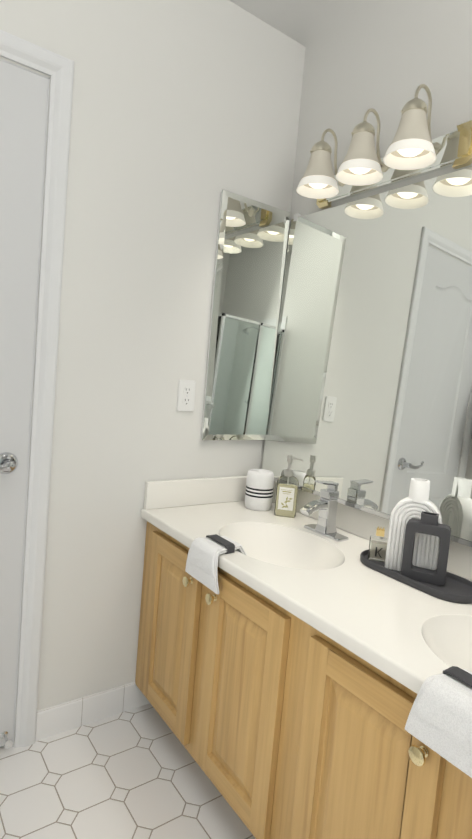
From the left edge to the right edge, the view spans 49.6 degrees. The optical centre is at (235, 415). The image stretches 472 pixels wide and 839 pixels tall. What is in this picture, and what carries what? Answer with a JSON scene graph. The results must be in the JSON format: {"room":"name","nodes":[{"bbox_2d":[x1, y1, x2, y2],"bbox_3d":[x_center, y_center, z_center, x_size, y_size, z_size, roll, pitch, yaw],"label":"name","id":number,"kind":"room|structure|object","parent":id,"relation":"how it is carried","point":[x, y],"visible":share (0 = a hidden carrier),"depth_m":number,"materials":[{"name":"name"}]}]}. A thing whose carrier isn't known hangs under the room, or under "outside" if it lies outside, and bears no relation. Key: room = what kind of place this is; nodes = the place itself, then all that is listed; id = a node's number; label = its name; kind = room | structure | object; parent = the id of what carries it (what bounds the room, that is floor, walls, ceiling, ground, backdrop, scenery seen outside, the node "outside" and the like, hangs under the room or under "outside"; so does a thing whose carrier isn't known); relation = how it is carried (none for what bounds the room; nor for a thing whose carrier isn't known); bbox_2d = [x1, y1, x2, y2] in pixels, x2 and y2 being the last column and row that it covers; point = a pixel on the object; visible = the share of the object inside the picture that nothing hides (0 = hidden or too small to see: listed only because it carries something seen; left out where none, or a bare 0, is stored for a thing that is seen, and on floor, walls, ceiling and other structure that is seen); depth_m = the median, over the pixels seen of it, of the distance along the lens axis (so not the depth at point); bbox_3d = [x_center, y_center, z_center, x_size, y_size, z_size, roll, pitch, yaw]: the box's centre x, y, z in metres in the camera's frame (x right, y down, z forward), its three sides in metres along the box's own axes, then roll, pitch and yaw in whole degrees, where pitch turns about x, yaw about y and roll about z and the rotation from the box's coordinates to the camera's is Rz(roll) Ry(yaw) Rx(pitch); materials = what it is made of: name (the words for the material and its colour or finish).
{"room":"bathroom","nodes":[
{"label":"bathroom","id":0,"kind":"room"},
{"bbox_2d":[0,703,255,838],"bbox_3d":[-0.112,1.254,0.154,2.870,0.060,5.720,2,5,-36],"label":"floor","id":1,"kind":"structure","parent":0,"point":[137,773],"depth_m":1.50,"materials":[{"name":"tile"}]},
{"bbox_2d":[135,476,471,838],"bbox_3d":[0.338,0.725,1.305,0.579,0.888,1.658,2,5,-36],"label":"bathroom vanity","id":2,"kind":"object","parent":1,"relation":"on","point":[287,671],"visible":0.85,"depth_m":1.22,"materials":[{"name":"brown wood"}]},
{"bbox_2d":[185,534,246,594],"bbox_3d":[-0.033,0.412,1.473,0.176,0.118,0.172,2,5,-36],"label":"hand towel","id":3,"kind":"object","parent":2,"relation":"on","point":[204,553],"visible":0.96,"depth_m":1.42,"materials":[{"name":"white fabric"}]},
{"bbox_2d":[245,469,273,510],"bbox_3d":[0.089,0.280,1.937,0.106,0.141,0.105,2,5,-36],"label":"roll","id":4,"kind":"object","parent":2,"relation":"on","point":[259,490],"visible":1,"depth_m":1.89,"materials":[{"name":"white"}]},
{"bbox_2d":[274,455,302,517],"bbox_3d":[0.188,0.253,1.856,0.080,0.223,0.080,2,5,-36],"label":"soap dispenser","id":5,"kind":"object","parent":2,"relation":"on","point":[286,500],"visible":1,"depth_m":1.84,"materials":[{"name":"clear glass"}]},
{"bbox_2d":[300,480,348,541],"bbox_3d":[0.270,0.299,1.652,0.138,0.178,0.161,2,5,-36],"label":"faucet","id":6,"kind":"object","parent":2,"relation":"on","point":[325,504],"visible":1,"depth_m":1.65,"materials":[{"name":"silver metal"}]},
{"bbox_2d":[360,549,471,603],"bbox_3d":[0.482,0.420,1.359,0.151,0.018,0.341,2,5,-36],"label":"oval tray","id":7,"kind":"object","parent":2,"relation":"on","point":[454,588],"visible":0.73,"depth_m":1.30,"materials":[{"name":"black plastic"}]},
{"bbox_2d":[368,526,386,562],"bbox_3d":[0.407,0.361,1.448,0.052,0.096,0.057,2,5,-36],"label":"perfume bottle","id":8,"kind":"object","parent":7,"relation":"on","point":[378,549],"visible":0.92,"depth_m":1.44,"materials":[{"name":"clear glass"}]},
{"bbox_2d":[385,478,441,570],"bbox_3d":[0.482,0.296,1.372,0.100,0.251,0.131,2,5,-36],"label":"vase","id":9,"kind":"object","parent":7,"relation":"on","point":[415,503],"visible":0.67,"depth_m":1.35,"materials":[{"name":"white ceramic"}]},
{"bbox_2d":[401,511,450,585],"bbox_3d":[0.493,0.338,1.320,0.088,0.176,0.112,2,5,-36],"label":"vase","id":10,"kind":"object","parent":7,"relation":"on","point":[428,523],"visible":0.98,"depth_m":1.30,"materials":[{"name":"grey ceramic"}]},
{"bbox_2d":[405,666,471,777],"bbox_3d":[0.408,0.498,0.856,0.176,0.118,0.172,2,5,-36],"label":"hand towel","id":11,"kind":"object","parent":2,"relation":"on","point":[439,720],"visible":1,"depth_m":0.82,"materials":[{"name":"white fabric"}]},
{"bbox_2d":[0,0,305,740],"bbox_3d":[-0.577,-0.204,1.610,1.754,2.530,0.100,2,5,-36],"label":"wall","id":12,"kind":"structure","parent":0,"point":[184,113],"depth_m":1.71,"materials":[{"name":"white paint"}]},
{"bbox_2d":[0,60,47,748],"bbox_3d":[-0.871,0.030,1.354,0.624,2.025,0.097,2,5,-36],"label":"closet door","id":13,"kind":"structure","parent":12,"relation":"in","point":[23,101],"depth_m":1.49,"materials":[{"name":"white paint"}]},
{"bbox_2d":[0,29,73,747],"bbox_3d":[-0.896,-0.004,1.399,0.748,2.111,0.118,2,5,-36],"label":"door frame","id":14,"kind":"structure","parent":12,"relation":"attached to","point":[58,69],"depth_m":1.54,"materials":[{"name":"white paint"}]},
{"bbox_2d":[35,681,149,741],"bbox_3d":[-0.572,1.101,0.569,1.964,0.100,1.883,2,5,-36],"label":"baseboard","id":15,"kind":"structure","parent":12,"relation":"attached to","point":[67,716],"depth_m":1.75,"materials":[{"name":"white tile"}]},
{"bbox_2d":[177,379,195,411],"bbox_3d":[-0.178,-0.072,1.846,0.070,0.114,0.007,2,5,-36],"label":"electrical outlet plate","id":16,"kind":"object","parent":12,"relation":"attached to","point":[186,396],"visible":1,"depth_m":1.84,"materials":[{"name":"white plastic"}]},
{"bbox_2d":[201,190,289,439],"bbox_3d":[0.040,-0.355,1.953,0.320,0.903,0.023,2,5,-36],"label":"medicine cabinet mirror","id":17,"kind":"object","parent":12,"relation":"attached to","point":[251,252],"visible":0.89,"depth_m":1.93,"materials":[{"name":"silver metal"}]},
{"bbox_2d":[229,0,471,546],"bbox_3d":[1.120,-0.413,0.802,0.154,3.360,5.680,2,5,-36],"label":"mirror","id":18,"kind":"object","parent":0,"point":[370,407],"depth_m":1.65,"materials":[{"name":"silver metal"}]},
{"bbox_2d":[296,84,471,208],"bbox_3d":[0.414,-0.842,1.586,0.202,0.218,0.610,2,5,-36],"label":"sconce","id":19,"kind":"object","parent":18,"relation":"attached to","point":[414,150],"visible":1,"depth_m":1.53,"materials":[{"name":"white glass"}]}
]}

